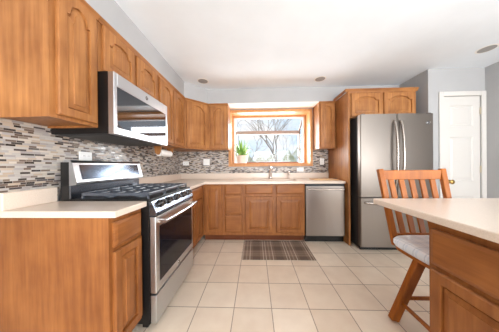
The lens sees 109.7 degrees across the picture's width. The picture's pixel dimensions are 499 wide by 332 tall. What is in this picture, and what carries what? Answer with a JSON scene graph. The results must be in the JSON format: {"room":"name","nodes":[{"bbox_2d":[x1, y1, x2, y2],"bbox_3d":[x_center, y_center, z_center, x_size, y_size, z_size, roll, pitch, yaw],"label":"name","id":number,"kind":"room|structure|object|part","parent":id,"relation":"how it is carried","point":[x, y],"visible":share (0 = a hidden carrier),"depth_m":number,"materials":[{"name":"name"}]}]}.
{"room":"kitchen","nodes":[
{"label":"kitchen","id":0,"kind":"room"},
{"bbox_2d":[85,0,398,103],"bbox_3d":[0.513,-1.176,2.047,3.785,0.237,2.365,0,0,2],"label":"soffit","id":1,"kind":"structure","parent":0,"point":[109,10],"depth_m":2.83,"materials":[{"name":"grey paint"}]},
{"bbox_2d":[203,108,312,227],"bbox_3d":[0.914,-0.082,3.280,4.685,2.440,0.120,0,0,2],"label":"wall","id":2,"kind":"structure","parent":0,"point":[302,108],"depth_m":3.23,"materials":[{"name":"grey paint"}]},
{"bbox_2d":[173,98,210,151],"bbox_3d":[-1.011,-0.656,2.974,0.648,0.772,0.601,0,0,2],"label":"upper cabinet","id":3,"kind":"object","parent":2,"relation":"attached to","point":[196,113],"visible":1,"depth_m":2.81,"materials":[{"name":"brown wood"}]},
{"bbox_3d":[-0.840,-0.650,2.815,0.350,0.717,0.020,-1,0,-43],"label":"door","id":4,"kind":"part","parent":3,"relation":"part of","materials":[{"name":"brown wood"}]},
{"bbox_2d":[208,103,230,150],"bbox_3d":[-0.518,-0.661,3.095,0.325,0.772,0.326,0,0,2],"label":"upper cabinet","id":5,"kind":"object","parent":2,"relation":"attached to","point":[219,113],"visible":1,"depth_m":2.94,"materials":[{"name":"brown wood"}]},
{"bbox_3d":[-0.522,-0.653,2.950,0.265,0.717,0.020,0,0,2],"label":"door","id":6,"kind":"part","parent":5,"relation":"part of","materials":[{"name":"brown wood"}]},
{"bbox_2d":[179,149,327,173],"bbox_3d":[0.056,-0.079,3.246,2.754,0.550,0.008,0,0,2],"label":"backsplash","id":7,"kind":"structure","parent":2,"relation":"attached to","point":[219,160],"depth_m":3.26,"materials":[{"name":"tile"}]},
{"bbox_2d":[203,159,209,164],"bbox_3d":[-0.799,-0.072,3.266,0.118,0.118,0.009,0,0,2],"label":"wall outlet","id":8,"kind":"object","parent":7,"relation":"attached to","point":[205,161],"visible":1,"depth_m":3.26,"materials":[{"name":"white plastic"}]},
{"bbox_2d":[228,109,312,166],"bbox_3d":[0.391,-0.516,3.567,1.543,1.047,0.700,0,0,2],"label":"window","id":9,"kind":"structure","parent":2,"relation":"in","point":[306,115],"depth_m":3.44,"materials":[{"name":"brown wood"}]},
{"bbox_2d":[234,140,253,162],"bbox_3d":[-0.160,-0.288,3.632,0.479,0.516,0.480,0,0,31],"label":"potted plant","id":10,"kind":"object","parent":9,"relation":"on","point":[242,155],"visible":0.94,"depth_m":3.54,"materials":[{"name":"green plant"}]},
{"bbox_3d":[-0.152,-0.122,3.627,0.244,0.185,0.244,0,0,2],"label":"pot","id":11,"kind":"part","parent":10,"relation":"part of","materials":[{"name":"white ceramic"}]},
{"bbox_3d":[0.396,-0.513,3.712,1.413,0.950,0.389,0,0,2],"label":"frame","id":12,"kind":"part","parent":9,"relation":"part of","materials":[{"name":"white plastic"}]},
{"bbox_3d":[0.406,-0.062,3.882,1.341,0.045,0.052,0,0,2],"label":"rail","id":13,"kind":"part","parent":9,"relation":"part of","materials":[{"name":"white wood"}]},
{"bbox_2d":[228,101,318,109],"bbox_3d":[0.397,-1.053,3.077,1.504,0.011,0.313,0,0,2],"label":"trim","id":14,"kind":"structure","parent":2,"relation":"attached to","point":[270,105],"depth_m":3.05,"materials":[{"name":"white paint"}]},
{"bbox_2d":[313,101,335,149],"bbox_3d":[1.288,-0.676,3.034,0.266,0.772,0.326,0,0,2],"label":"upper cabinet","id":15,"kind":"object","parent":2,"relation":"attached to","point":[323,111],"visible":1,"depth_m":2.88,"materials":[{"name":"brown wood"}]},
{"bbox_3d":[1.286,-0.668,2.889,0.236,0.717,0.020,0,0,2],"label":"door","id":16,"kind":"part","parent":15,"relation":"part of","materials":[{"name":"brown wood"}]},
{"bbox_2d":[333,87,418,119],"bbox_3d":[1.882,-0.897,2.826,1.007,0.408,0.707,0,0,2],"label":"upper cabinet","id":17,"kind":"object","parent":2,"relation":"attached to","point":[400,100],"visible":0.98,"depth_m":2.48,"materials":[{"name":"brown wood"}]},
{"bbox_3d":[1.665,-0.870,2.497,0.432,0.331,0.020,0,0,2],"label":"door","id":18,"kind":"part","parent":17,"relation":"part of","materials":[{"name":"brown wood"}]},
{"bbox_3d":[1.880,-1.079,2.825,1.007,0.044,0.707,0,0,2],"label":"crown moulding","id":19,"kind":"part","parent":17,"relation":"part of","materials":[{"name":"brown wood"}]},
{"bbox_3d":[2.119,-0.874,2.481,0.429,0.331,0.020,0,0,2],"label":"door","id":20,"kind":"part","parent":17,"relation":"part of","materials":[{"name":"brown wood"}]},
{"bbox_2d":[132,228,429,331],"bbox_3d":[0.796,1.192,-0.999,4.720,0.080,8.650,0,0,2],"label":"floor","id":21,"kind":"structure","parent":0,"point":[347,288],"depth_m":1.58,"materials":[{"name":"beige tile"}]},
{"bbox_2d":[0,209,142,331],"bbox_3d":[-1.062,0.723,1.099,0.650,0.877,0.268,0,0,2],"label":"base cabinet","id":22,"kind":"object","parent":21,"relation":"on","point":[57,274],"visible":0.99,"depth_m":0.97,"materials":[{"name":"brown wood"}]},
{"bbox_2d":[0,187,146,217],"bbox_3d":[-1.055,0.215,1.094,0.674,0.137,0.278,0,0,2],"label":"countertop","id":23,"kind":"structure","parent":22,"relation":"on","point":[42,202],"depth_m":1.02,"materials":[{"name":"beige stone"}]},
{"bbox_3d":[-0.750,0.384,1.089,0.020,0.140,0.230,0,0,2],"label":"drawer","id":24,"kind":"part","parent":22,"relation":"part of","materials":[{"name":"brown wood"}]},
{"bbox_3d":[-0.747,0.751,1.090,0.020,0.545,0.230,0,0,2],"label":"door","id":25,"kind":"part","parent":22,"relation":"part of","materials":[{"name":"brown wood"}]},
{"bbox_2d":[60,160,196,326],"bbox_3d":[-0.946,0.557,1.599,0.759,1.204,0.728,0,0,2],"label":"gas range","id":26,"kind":"object","parent":21,"relation":"on","point":[167,217],"visible":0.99,"depth_m":1.36,"materials":[{"name":"silver metal"}]},
{"bbox_3d":[-1.260,0.188,1.609,0.013,0.093,0.728,0,0,2],"label":"backguard panel","id":27,"kind":"part","parent":26,"relation":"part of","materials":[{"name":"silver metal"}]},
{"bbox_3d":[-1.226,0.044,1.605,0.028,0.109,0.633,0,0,2],"label":"display glass","id":28,"kind":"part","parent":26,"relation":"part of","materials":[{"name":"grey"}]},
{"bbox_2d":[69,187,189,201],"bbox_3d":[-0.971,0.243,1.599,0.594,0.020,0.728,0,0,2],"label":"cooktop","id":29,"kind":"object","parent":26,"relation":"in","point":[157,197],"depth_m":1.30,"materials":[{"name":"black metal"}]},
{"bbox_3d":[-0.656,0.276,1.324,0.052,0.061,0.060,0,0,2],"label":"knob","id":30,"kind":"part","parent":26,"relation":"part of","materials":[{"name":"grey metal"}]},
{"bbox_3d":[-0.652,0.276,1.439,0.052,0.061,0.060,0,0,2],"label":"knob","id":31,"kind":"part","parent":26,"relation":"part of","materials":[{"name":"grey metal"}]},
{"bbox_3d":[-0.672,0.291,1.589,0.064,0.119,0.722,0,0,2],"label":"control panel","id":32,"kind":"part","parent":26,"relation":"part of","materials":[{"name":"silver metal"}]},
{"bbox_3d":[-0.663,0.626,1.590,0.044,0.538,0.722,0,0,2],"label":"oven door","id":33,"kind":"part","parent":26,"relation":"part of","materials":[{"name":"silver metal"}]},
{"bbox_3d":[-0.659,1.007,1.591,0.044,0.196,0.722,0,0,2],"label":"storage drawer","id":34,"kind":"part","parent":26,"relation":"part of","materials":[{"name":"silver metal"}]},
{"bbox_3d":[-0.647,0.275,1.588,0.052,0.061,0.060,0,0,2],"label":"knob","id":35,"kind":"part","parent":26,"relation":"part of","materials":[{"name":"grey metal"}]},
{"bbox_3d":[-0.587,0.394,1.586,0.038,0.025,0.669,0,0,2],"label":"handle","id":36,"kind":"part","parent":26,"relation":"part of","materials":[{"name":"silver metal"}]},
{"bbox_2d":[191,185,203,248],"bbox_3d":[-0.995,0.719,2.328,0.600,0.877,0.716,0,0,2],"label":"base cabinet","id":37,"kind":"object","parent":21,"relation":"on","point":[198,233],"visible":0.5,"depth_m":2.38,"materials":[{"name":"brown wood"}]},
{"bbox_3d":[-0.711,0.748,2.130,0.020,0.545,0.280,0,0,2],"label":"door","id":38,"kind":"part","parent":37,"relation":"part of","materials":[{"name":"brown wood"}]},
{"bbox_3d":[-0.710,0.378,2.274,0.020,0.145,0.570,0,0,2],"label":"drawer","id":39,"kind":"part","parent":37,"relation":"part of","materials":[{"name":"brown wood"}]},
{"bbox_3d":[-0.701,0.747,2.422,0.020,0.545,0.275,0,0,2],"label":"door","id":40,"kind":"part","parent":37,"relation":"part of","materials":[{"name":"brown wood"}]},
{"bbox_2d":[203,184,224,239],"bbox_3d":[-0.540,0.713,2.953,0.307,0.877,0.600,0,0,2],"label":"base cabinet","id":41,"kind":"object","parent":21,"relation":"on","point":[213,213],"visible":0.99,"depth_m":2.66,"materials":[{"name":"brown wood"}]},
{"bbox_3d":[-0.548,0.652,2.662,0.247,0.702,0.020,0,0,2],"label":"door","id":42,"kind":"part","parent":41,"relation":"part of","materials":[{"name":"brown wood"}]},
{"bbox_2d":[223,184,243,239],"bbox_3d":[-0.236,0.711,2.942,0.298,0.877,0.600,0,0,2],"label":"base cabinet","id":43,"kind":"object","parent":21,"relation":"on","point":[232,193],"visible":0.94,"depth_m":2.65,"materials":[{"name":"brown wood"}]},
{"bbox_3d":[-0.248,0.356,2.651,0.248,0.148,0.020,0,0,2],"label":"drawer","id":44,"kind":"part","parent":43,"relation":"part of","materials":[{"name":"brown wood"}]},
{"bbox_3d":[-0.244,0.875,2.653,0.248,0.250,0.020,0,0,2],"label":"drawer","id":45,"kind":"part","parent":43,"relation":"part of","materials":[{"name":"brown wood"}]},
{"bbox_3d":[-0.246,0.590,2.652,0.248,0.270,0.020,0,0,2],"label":"drawer","id":46,"kind":"part","parent":43,"relation":"part of","materials":[{"name":"brown wood"}]},
{"bbox_2d":[243,184,304,239],"bbox_3d":[0.376,0.706,2.921,0.925,0.877,0.600,0,0,2],"label":"base cabinet","id":47,"kind":"object","parent":21,"relation":"on","point":[270,211],"visible":0.98,"depth_m":2.63,"materials":[{"name":"brown wood"}]},
{"bbox_2d":[138,173,345,188],"bbox_3d":[0.035,0.201,2.590,2.751,0.137,1.305,0,0,2],"label":"countertop","id":48,"kind":"structure","parent":47,"relation":"on","point":[195,180],"depth_m":3.06,"materials":[{"name":"beige stone"}]},
{"bbox_2d":[269,165,272,178],"bbox_3d":[0.373,0.102,3.045,0.069,0.254,0.234,0,0,2],"label":"faucet","id":49,"kind":"object","parent":48,"relation":"on","point":[270,169],"visible":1,"depth_m":3.11,"materials":[{"name":"silver metal"}]},
{"bbox_2d":[309,178,338,179],"bbox_3d":[1.201,0.213,2.841,0.382,0.018,0.260,0,0,2],"label":"cutting board","id":50,"kind":"object","parent":48,"relation":"on","point":[309,178],"visible":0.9,"depth_m":2.84,"materials":[{"name":"brown wood"}]},
{"bbox_3d":[0.140,0.350,2.638,0.404,0.143,0.020,0,0,2],"label":"false drawer","id":51,"kind":"part","parent":47,"relation":"part of","materials":[{"name":"brown wood"}]},
{"bbox_3d":[0.143,0.727,2.639,0.404,0.540,0.020,0,0,2],"label":"door","id":52,"kind":"part","parent":47,"relation":"part of","materials":[{"name":"brown wood"}]},
{"bbox_3d":[0.600,0.346,2.622,0.404,0.143,0.020,0,0,2],"label":"false drawer","id":53,"kind":"part","parent":47,"relation":"part of","materials":[{"name":"brown wood"}]},
{"bbox_3d":[0.603,0.723,2.623,0.404,0.540,0.020,0,0,2],"label":"door","id":54,"kind":"part","parent":47,"relation":"part of","materials":[{"name":"brown wood"}]},
{"bbox_2d":[242,240,315,260],"bbox_3d":[0.367,1.141,2.405,0.900,0.008,0.544,0,0,2],"label":"rug","id":55,"kind":"object","parent":21,"relation":"on","point":[253,249],"visible":1,"depth_m":2.36,"materials":[{"name":"brown fabric"}]},
{"bbox_2d":[305,184,344,241],"bbox_3d":[1.132,0.702,2.850,0.573,0.872,0.634,0,0,2],"label":"dishwasher","id":56,"kind":"object","parent":21,"relation":"on","point":[324,203],"visible":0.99,"depth_m":2.59,"materials":[{"name":"grey metal"}]},
{"bbox_3d":[1.113,0.339,2.549,0.529,0.025,0.032,0,0,2],"label":"handle","id":57,"kind":"part","parent":56,"relation":"part of","materials":[{"name":"silver metal"}]},
{"bbox_2d":[328,91,350,245],"bbox_3d":[1.432,0.036,2.846,0.025,2.198,0.696,0,0,2],"label":"panel","id":58,"kind":"object","parent":21,"relation":"on","point":[339,157],"visible":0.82,"depth_m":2.63,"materials":[{"name":"brown wood"}]},
{"bbox_2d":[350,113,432,249],"bbox_3d":[1.957,0.215,2.635,0.940,1.832,0.821,0,0,2],"label":"refrigerator","id":59,"kind":"object","parent":21,"relation":"on","point":[404,141],"visible":0.73,"depth_m":2.31,"materials":[{"name":"grey metal"}]},
{"bbox_3d":[1.708,-0.137,2.348,0.467,1.098,0.070,0,0,2],"label":"door","id":60,"kind":"part","parent":59,"relation":"part of","materials":[{"name":"silver metal"}]},
{"bbox_3d":[1.952,0.748,2.342,0.940,0.648,0.070,0,0,2],"label":"freezer drawer","id":61,"kind":"part","parent":59,"relation":"part of","materials":[{"name":"silver metal"}]},
{"bbox_3d":[1.896,-0.157,2.263,0.032,0.869,0.076,0,0,2],"label":"handle","id":62,"kind":"part","parent":59,"relation":"part of","materials":[{"name":"silver metal"}]},
{"bbox_3d":[1.976,-0.158,2.260,0.032,0.869,0.076,0,0,2],"label":"handle","id":63,"kind":"part","parent":59,"relation":"part of","materials":[{"name":"silver metal"}]},
{"bbox_3d":[2.180,-0.141,2.331,0.467,1.098,0.070,0,0,2],"label":"door","id":64,"kind":"part","parent":59,"relation":"part of","materials":[{"name":"silver metal"}]},
{"bbox_2d":[376,168,451,331],"bbox_3d":[1.321,0.579,1.169,0.592,1.117,0.530,0,0,2],"label":"counter stool","id":65,"kind":"object","parent":21,"relation":"on","point":[414,273],"visible":0.43,"depth_m":1.35,"materials":[{"name":"orange wood"}]},
{"bbox_3d":[1.083,0.311,1.378,0.048,0.578,0.147,-1,0,-23],"label":"post","id":66,"kind":"part","parent":65,"relation":"part of","materials":[{"name":"orange wood"}]},
{"bbox_3d":[1.125,0.886,1.254,0.218,0.507,0.065,0,0,31],"label":"leg","id":67,"kind":"part","parent":65,"relation":"part of","materials":[{"name":"orange wood"}]},
{"bbox_2d":[393,235,428,264],"bbox_3d":[1.307,0.548,1.126,0.529,0.062,0.446,0,0,2],"label":"seat cushion","id":68,"kind":"object","parent":65,"relation":"on","point":[417,246],"visible":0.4,"depth_m":1.18,"materials":[{"name":"fabric"}]},
{"bbox_3d":[1.302,0.070,1.415,0.456,0.075,0.024,0,0,2],"label":"rail","id":69,"kind":"part","parent":65,"relation":"part of","materials":[{"name":"orange wood"}]},
{"bbox_3d":[1.319,0.593,1.125,0.516,0.027,0.444,0,0,2],"label":"seat","id":70,"kind":"part","parent":65,"relation":"part of","materials":[{"name":"orange wood"}]},
{"bbox_3d":[1.325,0.528,1.334,0.430,0.040,0.022,0,0,2],"label":"rail","id":71,"kind":"part","parent":65,"relation":"part of","materials":[{"name":"orange wood"}]},
{"bbox_3d":[1.548,0.307,1.362,0.047,0.576,0.125,0,0,2],"label":"post","id":72,"kind":"part","parent":65,"relation":"part of","materials":[{"name":"orange wood"}]},
{"bbox_2d":[429,221,498,331],"bbox_3d":[1.200,0.706,0.433,0.620,0.877,0.920,0,0,2],"label":"base cabinet","id":73,"kind":"object","parent":21,"relation":"on","point":[463,267],"visible":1,"depth_m":0.74,"materials":[{"name":"brown wood"}]},
{"bbox_2d":[373,198,498,243],"bbox_3d":[1.589,0.244,0.575,1.468,0.037,1.297,0,0,2],"label":"countertop","id":74,"kind":"structure","parent":73,"relation":"on","point":[478,217],"depth_m":0.90,"materials":[{"name":"beige stone"}]},
{"bbox_3d":[0.908,0.763,0.668,0.020,0.505,0.428,0,0,2],"label":"door","id":75,"kind":"part","parent":73,"relation":"part of","materials":[{"name":"brown wood"}]},
{"bbox_3d":[0.905,0.399,0.667,0.020,0.175,0.428,0,0,2],"label":"drawer","id":76,"kind":"part","parent":73,"relation":"part of","materials":[{"name":"brown wood"}]},
{"bbox_2d":[115,0,498,89],"bbox_3d":[0.775,-1.338,-1.006,4.720,0.100,8.650,0,0,2],"label":"ceiling","id":77,"kind":"structure","parent":0,"point":[230,44],"depth_m":1.78,"materials":[{"name":"white paint"}]},
{"bbox_2d":[197,78,208,83],"bbox_3d":[-0.704,-1.280,2.656,0.172,0.012,0.172,0,0,2],"label":"recessed light","id":78,"kind":"object","parent":77,"relation":"in","point":[200,80],"visible":1,"depth_m":2.64,"materials":[{"name":"white paint"}]},
{"bbox_2d":[314,76,325,81],"bbox_3d":[1.054,-1.295,2.621,0.172,0.012,0.172,0,0,2],"label":"recessed light","id":79,"kind":"object","parent":77,"relation":"in","point":[320,78],"visible":1,"depth_m":2.60,"materials":[{"name":"white paint"}]},
{"bbox_2d":[474,43,498,53],"bbox_3d":[2.658,-1.307,1.966,0.172,0.012,0.172,0,0,2],"label":"recessed light","id":80,"kind":"object","parent":77,"relation":"in","point":[492,46],"visible":1,"depth_m":1.96,"materials":[{"name":"white paint"}]},
{"bbox_2d":[399,73,420,112],"bbox_3d":[2.492,-0.094,2.821,0.100,2.440,0.690,0,0,2],"label":"wall","id":81,"kind":"structure","parent":0,"point":[415,81],"depth_m":2.54,"materials":[{"name":"grey paint"}]},
{"bbox_2d":[421,68,484,197],"bbox_3d":[2.796,-0.095,2.416,0.735,2.440,0.100,0,0,2],"label":"wall","id":82,"kind":"structure","parent":0,"point":[433,81],"depth_m":2.37,"materials":[{"name":"grey paint"}]},
{"bbox_2d":[439,91,486,197],"bbox_3d":[2.860,0.062,2.350,0.604,2.125,0.108,0,0,2],"label":"door","id":83,"kind":"structure","parent":82,"relation":"in","point":[459,116],"depth_m":2.37,"materials":[{"name":"white paint"}]},
{"bbox_2d":[485,62,498,197],"bbox_3d":[3.082,-0.087,-1.426,0.100,2.440,7.760,0,0,2],"label":"wall","id":84,"kind":"structure","parent":0,"point":[492,71],"depth_m":2.28,"materials":[{"name":"grey paint"}]},
{"bbox_3d":[-1.523,-0.049,-0.924,0.100,2.440,8.450,0,0,2],"label":"wall","id":85,"kind":"structure","parent":0,"visible":0},
{"bbox_2d":[0,0,100,128],"bbox_3d":[-1.218,-0.649,1.077,0.380,0.772,0.288,0,0,2],"label":"upper cabinet","id":86,"kind":"object","parent":85,"relation":"attached to","point":[49,76],"visible":1,"depth_m":0.94,"materials":[{"name":"brown wood"}]},
{"bbox_3d":[-1.046,-0.643,1.075,0.020,0.717,0.236,0,0,2],"label":"door","id":87,"kind":"part","parent":86,"relation":"part of","materials":[{"name":"brown wood"}]},
{"bbox_2d":[0,118,178,195],"bbox_3d":[-1.380,-0.062,1.672,0.008,0.550,3.249,0,0,2],"label":"backsplash","id":88,"kind":"structure","parent":85,"relation":"attached to","point":[31,157],"depth_m":1.20,"materials":[{"name":"tile"}]},
{"bbox_2d":[79,151,91,160],"bbox_3d":[-1.378,-0.082,1.478,0.010,0.075,0.115,0,0,2],"label":"wall outlet","id":89,"kind":"object","parent":88,"relation":"attached to","point":[83,156],"visible":0.94,"depth_m":1.47,"materials":[{"name":"white plastic"}]},
{"bbox_2d":[51,71,167,145],"bbox_3d":[-1.150,-0.438,1.592,0.460,0.438,0.738,0,0,2],"label":"microwave","id":90,"kind":"object","parent":85,"relation":"attached to","point":[128,115],"visible":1,"depth_m":1.35,"materials":[{"name":"silver metal"}]},
{"bbox_3d":[-0.947,-0.442,1.585,0.044,0.434,0.738,0,0,2],"label":"door frame","id":91,"kind":"part","parent":90,"relation":"part of","materials":[{"name":"silver metal"}]},
{"bbox_3d":[-0.933,-0.419,1.585,0.008,0.289,0.678,0,0,2],"label":"door glass","id":92,"kind":"part","parent":90,"relation":"part of","materials":[{"name":"grey glass"}]},
{"bbox_2d":[97,17,159,99],"bbox_3d":[-1.202,-0.849,1.596,0.380,0.376,0.748,0,0,2],"label":"upper cabinet","id":93,"kind":"object","parent":85,"relation":"attached to","point":[114,53],"visible":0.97,"depth_m":1.43,"materials":[{"name":"brown wood"}]},
{"bbox_3d":[-1.037,-0.842,1.411,0.020,0.321,0.324,0,0,2],"label":"door","id":94,"kind":"part","parent":93,"relation":"part of","materials":[{"name":"brown wood"}]},
{"bbox_3d":[-1.024,-0.843,1.768,0.020,0.321,0.328,0,0,2],"label":"door","id":95,"kind":"part","parent":93,"relation":"part of","materials":[{"name":"brown wood"}]},
{"bbox_2d":[157,74,184,148],"bbox_3d":[-1.176,-0.653,2.325,0.380,0.772,0.706,0,0,2],"label":"upper cabinet","id":96,"kind":"object","parent":85,"relation":"attached to","point":[168,95],"visible":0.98,"depth_m":2.29,"materials":[{"name":"brown wood"}]},
{"bbox_2d":[154,146,173,154],"bbox_3d":[-1.132,-0.204,2.339,0.100,0.124,0.340,0,0,2],"label":"paper towel holder","id":97,"kind":"object","parent":96,"relation":"attached to","point":[157,148],"visible":0.54,"depth_m":2.18,"materials":[{"name":"brown wood"}]},
{"bbox_2d":[157,150,172,156],"bbox_3d":[-1.132,-0.168,2.340,0.084,0.084,0.280,0,0,2],"label":"paper towel roll","id":98,"kind":"object","parent":97,"relation":"hanging from","point":[164,153],"visible":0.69,"depth_m":2.31,"materials":[{"name":"white paper"}]},
{"bbox_3d":[-1.010,-0.646,2.144,0.020,0.717,0.315,0,0,2],"label":"door","id":99,"kind":"part","parent":96,"relation":"part of","materials":[{"name":"brown wood"}]},
{"bbox_3d":[-0.998,-0.647,2.489,0.020,0.717,0.335,0,0,2],"label":"door","id":100,"kind":"part","parent":96,"relation":"part of","materials":[{"name":"brown wood"}]},
{"label":"outside","id":101,"kind":"structure","parent":0,"visible":0},
{"label":"ground","id":102,"kind":"structure","parent":101,"visible":0},
{"bbox_2d":[237,120,265,161],"bbox_3d":[-1.642,-1.549,14.410,6.748,6.556,4.824,-1,0,-34],"label":"bare tree","id":103,"kind":"object","parent":102,"relation":"on","point":[240,120],"visible":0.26,"depth_m":13.76,"materials":[{"name":"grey plant"}]},
{"bbox_2d":[254,154,265,161],"bbox_3d":[1.072,0.223,16.974,2.678,3.029,2.710,0,0,2],"label":"bush","id":104,"kind":"object","parent":102,"relation":"on","point":[259,157],"visible":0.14,"depth_m":16.79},
{"bbox_2d":[241,118,291,161],"bbox_3d":[1.142,-1.660,11.957,3.701,6.754,6.398,0,0,42],"label":"bare tree","id":105,"kind":"object","parent":102,"relation":"on","point":[259,122],"visible":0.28,"depth_m":11.94,"materials":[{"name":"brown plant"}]},
{"bbox_2d":[266,154,279,161],"bbox_3d":[2.702,-0.022,20.432,3.349,3.504,3.395,0,0,2],"label":"bush","id":106,"kind":"object","parent":102,"relation":"on","point":[270,157],"visible":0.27,"depth_m":20.07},
{"bbox_2d":[280,150,296,161],"bbox_3d":[3.639,0.066,16.491,2.491,3.322,2.503,0,0,2],"label":"bush","id":107,"kind":"object","parent":102,"relation":"on","point":[288,157],"visible":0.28,"depth_m":16.27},
{"bbox_2d":[279,125,301,155],"bbox_3d":[7.295,-2.927,27.629,6.782,9.088,5.905,-1,0,-12],"label":"bare tree","id":108,"kind":"object","parent":102,"relation":"on","point":[286,125],"visible":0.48,"depth_m":28.72,"materials":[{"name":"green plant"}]},
{"bbox_2d":[289,147,302,161],"bbox_3d":[6.940,-0.711,24.247,3.789,4.743,3.791,0,0,2],"label":"bush","id":109,"kind":"object","parent":102,"relation":"on","point":[295,151],"visible":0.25,"depth_m":24.36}
]}

